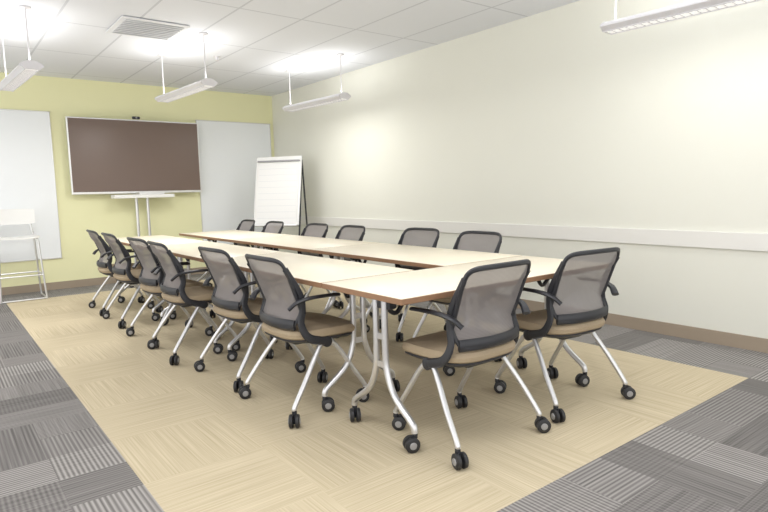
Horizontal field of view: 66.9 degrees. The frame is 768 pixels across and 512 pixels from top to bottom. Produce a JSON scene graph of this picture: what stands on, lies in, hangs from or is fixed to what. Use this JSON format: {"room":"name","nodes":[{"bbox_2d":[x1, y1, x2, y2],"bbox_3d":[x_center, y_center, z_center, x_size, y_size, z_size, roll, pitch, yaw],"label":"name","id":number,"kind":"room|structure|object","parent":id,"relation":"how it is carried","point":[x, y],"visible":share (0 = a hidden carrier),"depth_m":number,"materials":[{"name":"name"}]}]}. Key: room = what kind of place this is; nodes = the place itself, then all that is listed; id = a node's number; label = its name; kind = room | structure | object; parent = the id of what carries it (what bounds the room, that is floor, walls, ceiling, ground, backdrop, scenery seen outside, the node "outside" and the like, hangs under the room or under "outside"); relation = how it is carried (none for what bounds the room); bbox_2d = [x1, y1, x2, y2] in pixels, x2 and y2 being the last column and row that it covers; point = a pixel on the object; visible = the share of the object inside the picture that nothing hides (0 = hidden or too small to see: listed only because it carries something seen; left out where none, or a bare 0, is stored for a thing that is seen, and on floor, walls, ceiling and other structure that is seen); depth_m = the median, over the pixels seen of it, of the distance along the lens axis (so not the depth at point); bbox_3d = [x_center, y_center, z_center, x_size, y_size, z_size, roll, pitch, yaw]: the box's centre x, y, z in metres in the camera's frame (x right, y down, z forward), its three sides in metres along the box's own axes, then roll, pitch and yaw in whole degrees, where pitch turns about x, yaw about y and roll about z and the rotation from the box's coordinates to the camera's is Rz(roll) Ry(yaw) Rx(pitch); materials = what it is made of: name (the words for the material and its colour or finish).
{"room":"conference room","nodes":[
{"label":"conference room","id":0,"kind":"room"},
{"bbox_2d":[0,72,278,286],"bbox_3d":[-4.307,-0.959,7.799,6.268,2.790,0.100,-6,8,-37],"label":"wall","id":1,"kind":"structure","parent":0,"point":[99,213],"depth_m":8.05,"materials":[{"name":"yellow paint"}]},
{"bbox_2d":[0,109,61,262],"bbox_3d":[-5.052,-0.850,7.147,1.800,1.927,0.022,-6,8,-37],"label":"whiteboard","id":2,"kind":"object","parent":1,"relation":"attached to","point":[27,172],"visible":1,"depth_m":7.49,"materials":[{"name":"white plastic"}]},
{"bbox_2d":[2,267,208,294],"bbox_3d":[-4.200,0.377,7.934,6.168,0.100,0.012,-6,8,-37],"label":"baseboard","id":3,"kind":"structure","parent":1,"relation":"attached to","point":[92,281],"depth_m":7.82,"materials":[{"name":"beige plastic"}]},
{"bbox_2d":[195,120,271,244],"bbox_3d":[-2.332,-1.152,9.246,1.240,1.927,0.022,-6,8,-37],"label":"whiteboard","id":4,"kind":"object","parent":1,"relation":"attached to","point":[229,152],"visible":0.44,"depth_m":9.15,"materials":[{"name":"white plastic"}]},
{"bbox_2d":[0,0,579,95],"bbox_3d":[-1.203,-2.034,3.704,6.368,0.100,10.193,-6,8,-37],"label":"ceiling","id":5,"kind":"structure","parent":0,"point":[256,42],"depth_m":5.86,"materials":[{"name":"tile"}]},
{"bbox_2d":[0,5,43,91],"bbox_3d":[-3.328,-1.841,5.247,0.178,0.518,1.236,-7,8,-41],"label":"pendant light","id":6,"kind":"object","parent":5,"relation":"hanging from","point":[26,69],"visible":1,"depth_m":5.02,"materials":[{"name":"white metal"}]},
{"bbox_2d":[106,16,189,40],"bbox_3d":[-2.237,-2.139,5.499,0.600,0.026,0.600,-6,8,-37],"label":"ceiling vent","id":7,"kind":"object","parent":5,"relation":"in","point":[125,25],"visible":1,"depth_m":5.45,"materials":[{"name":"white metal"}]},
{"bbox_2d":[154,32,217,102],"bbox_3d":[-2.137,-1.973,6.166,0.178,0.518,1.236,-7,8,-41],"label":"pendant light","id":8,"kind":"object","parent":5,"relation":"hanging from","point":[206,83],"visible":1,"depth_m":6.01,"materials":[{"name":"white metal"}]},
{"bbox_2d":[282,53,350,111],"bbox_3d":[-0.864,-2.117,7.173,0.178,0.518,1.236,-7,8,-41],"label":"pendant light","id":9,"kind":"object","parent":5,"relation":"hanging from","point":[342,96],"visible":1,"depth_m":7.06,"materials":[{"name":"white metal"}]},
{"bbox_2d":[600,0,760,34],"bbox_3d":[1.979,-1.794,3.635,0.178,0.518,1.236,-7,8,-41],"label":"pendant light","id":10,"kind":"object","parent":5,"relation":"hanging from","point":[694,7],"visible":1,"depth_m":3.77,"materials":[{"name":"white metal"}]},
{"bbox_2d":[0,271,767,511],"bbox_3d":[-1.131,0.837,4.025,6.368,0.100,10.193,-6,8,-37],"label":"floor","id":11,"kind":"structure","parent":0,"point":[93,418],"depth_m":2.98,"materials":[{"name":"carpet"}]},
{"bbox_2d":[0,209,47,303],"bbox_3d":[-4.435,-0.002,7.044,0.496,1.128,0.479,-6,8,-37],"label":"bar stool","id":12,"kind":"object","parent":11,"relation":"on","point":[7,216],"visible":0.97,"depth_m":7.11,"materials":[{"name":"white plastic"}]},
{"bbox_2d":[86,229,154,315],"bbox_3d":[-2.854,0.139,6.273,0.579,0.875,0.659,-6,8,-36],"label":"chair","id":13,"kind":"object","parent":11,"relation":"on","point":[105,266],"visible":0.76,"depth_m":6.06,"materials":[{"name":"grey plastic"}]},
{"bbox_2d":[65,116,201,287],"bbox_3d":[-3.316,-0.777,8.079,1.750,2.318,0.595,-6,8,-37],"label":"television","id":14,"kind":"object","parent":11,"relation":"on","point":[148,159],"visible":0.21,"depth_m":8.11,"materials":[{"name":"silver metal"}]},
{"bbox_2d":[101,232,176,328],"bbox_3d":[-2.413,0.193,5.693,0.579,0.875,0.659,-6,8,-37],"label":"chair","id":15,"kind":"object","parent":11,"relation":"on","point":[122,271],"visible":0.75,"depth_m":5.48,"materials":[{"name":"grey plastic"}]},
{"bbox_2d":[117,235,208,320],"bbox_3d":[-2.455,0.196,6.278,0.645,0.740,1.555,-6,8,-37],"label":"conference table","id":16,"kind":"object","parent":11,"relation":"on","point":[166,240],"visible":0.3,"depth_m":6.14,"materials":[{"name":"brown"}]},
{"bbox_2d":[126,237,212,347],"bbox_3d":[-1.840,0.260,4.962,0.579,0.875,0.659,-7,8,-40],"label":"chair","id":17,"kind":"object","parent":11,"relation":"on","point":[150,283],"visible":0.73,"depth_m":4.79,"materials":[{"name":"grey fabric"}]},
{"bbox_2d":[147,241,240,364],"bbox_3d":[-1.481,0.304,4.485,0.579,0.875,0.659,-6,8,-36],"label":"chair","id":18,"kind":"object","parent":11,"relation":"on","point":[174,291],"visible":0.84,"depth_m":4.29,"materials":[{"name":"grey fabric"}]},
{"bbox_2d":[160,242,282,353],"bbox_3d":[-1.498,0.309,5.054,0.645,0.740,1.555,-6,8,-37],"label":"conference table","id":19,"kind":"object","parent":11,"relation":"on","point":[189,251],"visible":0.41,"depth_m":4.86,"materials":[{"name":"brown laminate"}]},
{"bbox_2d":[208,219,254,286],"bbox_3d":[-1.955,-0.020,7.492,0.579,0.875,0.659,-6,8,-36],"label":"chair","id":20,"kind":"object","parent":11,"relation":"on","point":[247,224],"visible":0.12,"depth_m":7.63,"materials":[{"name":"grey plastic"}]},
{"bbox_2d":[179,230,287,289],"bbox_3d":[-1.778,0.108,6.912,0.740,0.740,1.590,-6,8,-37],"label":"conference table","id":21,"kind":"object","parent":11,"relation":"on","point":[225,235],"visible":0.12,"depth_m":6.76,"materials":[{"name":"brown"}]},
{"bbox_2d":[194,246,305,391],"bbox_3d":[-0.899,0.356,3.887,0.579,0.875,0.659,-7,8,-39],"label":"chair","id":22,"kind":"object","parent":11,"relation":"on","point":[231,301],"visible":0.84,"depth_m":3.69,"materials":[{"name":"grey fabric"}]},
{"bbox_2d":[242,221,283,295],"bbox_3d":[-1.484,0.038,6.873,0.579,0.875,0.659,-6,8,-37],"label":"chair","id":23,"kind":"object","parent":11,"relation":"on","point":[271,226],"visible":0.08,"depth_m":7.02,"materials":[{"name":"grey fabric"}]},
{"bbox_2d":[249,155,307,276],"bbox_3d":[-1.518,-0.567,8.372,0.766,1.723,0.512,0,7,16],"label":"easel","id":24,"kind":"object","parent":11,"relation":"on","point":[278,183],"visible":0.77,"depth_m":8.32,"materials":[{"name":"white paper"}]},
{"bbox_2d":[238,254,369,427],"bbox_3d":[-0.457,0.408,3.321,0.579,0.875,0.659,-6,8,-37],"label":"chair","id":25,"kind":"object","parent":11,"relation":"on","point":[283,314],"visible":0.97,"depth_m":3.15,"materials":[{"name":"grey fabric"}]},
{"bbox_2d":[231,235,376,323],"bbox_3d":[-0.800,0.224,5.661,0.740,0.740,1.590,-6,8,-37],"label":"conference table","id":26,"kind":"object","parent":11,"relation":"on","point":[289,242],"visible":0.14,"depth_m":5.41,"materials":[{"name":"brown"}]},
{"bbox_2d":[297,223,338,307],"bbox_3d":[-0.893,0.105,6.133,0.579,0.875,0.659,-7,8,-38],"label":"chair","id":27,"kind":"object","parent":11,"relation":"on","point":[311,229],"visible":0.19,"depth_m":6.27,"materials":[{"name":"grey fabric"}]},
{"bbox_2d":[227,252,413,411],"bbox_3d":[-0.541,0.421,3.831,0.645,0.740,1.555,-6,8,-37],"label":"conference table","id":28,"kind":"object","parent":11,"relation":"on","point":[309,270],"visible":0.65,"depth_m":3.39,"materials":[{"name":"brown laminate"}]},
{"bbox_2d":[304,225,371,316],"bbox_3d":[-0.486,0.153,5.614,0.579,0.875,0.659,-6,8,-36],"label":"chair","id":29,"kind":"object","parent":11,"relation":"on","point":[346,232],"visible":0.23,"depth_m":5.73,"materials":[{"name":"grey fabric"}]},
{"bbox_2d":[366,227,445,341],"bbox_3d":[0.154,0.212,4.939,0.579,0.875,0.659,-7,8,-40],"label":"chair","id":30,"kind":"object","parent":11,"relation":"on","point":[414,236],"visible":0.37,"depth_m":5.03,"materials":[{"name":"grey fabric"}]},
{"bbox_2d":[310,243,521,375],"bbox_3d":[0.179,0.339,4.409,0.740,0.740,1.590,-6,8,-37],"label":"conference table","id":31,"kind":"object","parent":11,"relation":"on","point":[417,256],"visible":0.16,"depth_m":4.20,"materials":[{"name":"brown laminate"}]},
{"bbox_2d":[321,256,589,453],"bbox_3d":[0.523,0.459,3.258,1.620,0.740,0.645,-6,8,-37],"label":"conference table","id":32,"kind":"object","parent":11,"relation":"on","point":[387,291],"visible":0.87,"depth_m":2.87,"materials":[{"name":"brown"}]},
{"bbox_2d":[412,231,501,337],"bbox_3d":[0.562,0.266,4.370,0.579,0.875,0.659,-6,8,-37],"label":"chair","id":33,"kind":"object","parent":11,"relation":"on","point":[480,241],"visible":0.12,"depth_m":4.45,"materials":[{"name":"grey fabric"}]},
{"bbox_2d":[392,259,550,469],"bbox_3d":[0.398,0.441,2.841,0.659,0.875,0.579,-6,8,-37],"label":"chair","id":34,"kind":"object","parent":11,"relation":"on","point":[482,326],"visible":0.98,"depth_m":2.65,"materials":[{"name":"grey fabric"}]},
{"bbox_2d":[494,247,635,422],"bbox_3d":[0.999,0.375,3.297,0.659,0.875,0.579,-5,7,-32],"label":"chair","id":35,"kind":"object","parent":11,"relation":"on","point":[576,302],"visible":0.97,"depth_m":3.10,"materials":[{"name":"grey fabric"}]},
{"bbox_2d":[272,0,767,338],"bbox_3d":[1.304,-0.873,5.772,0.100,2.790,10.193,-6,8,-37],"label":"wall","id":36,"kind":"structure","parent":0,"point":[549,117],"depth_m":5.10,"materials":[{"name":"beige paint"}]},
{"bbox_2d":[301,216,767,251],"bbox_3d":[1.272,-0.257,5.803,0.022,0.125,9.993,-6,8,-37],"label":"trim","id":37,"kind":"structure","parent":36,"relation":"attached to","point":[681,238],"depth_m":5.10,"materials":[{"name":"white paint"}]},
{"bbox_2d":[517,299,767,352],"bbox_3d":[1.294,0.468,5.887,0.012,0.100,9.993,-6,8,-37],"label":"baseboard","id":38,"kind":"structure","parent":36,"relation":"attached to","point":[752,343],"depth_m":4.53,"materials":[{"name":"beige plastic"}]}
]}

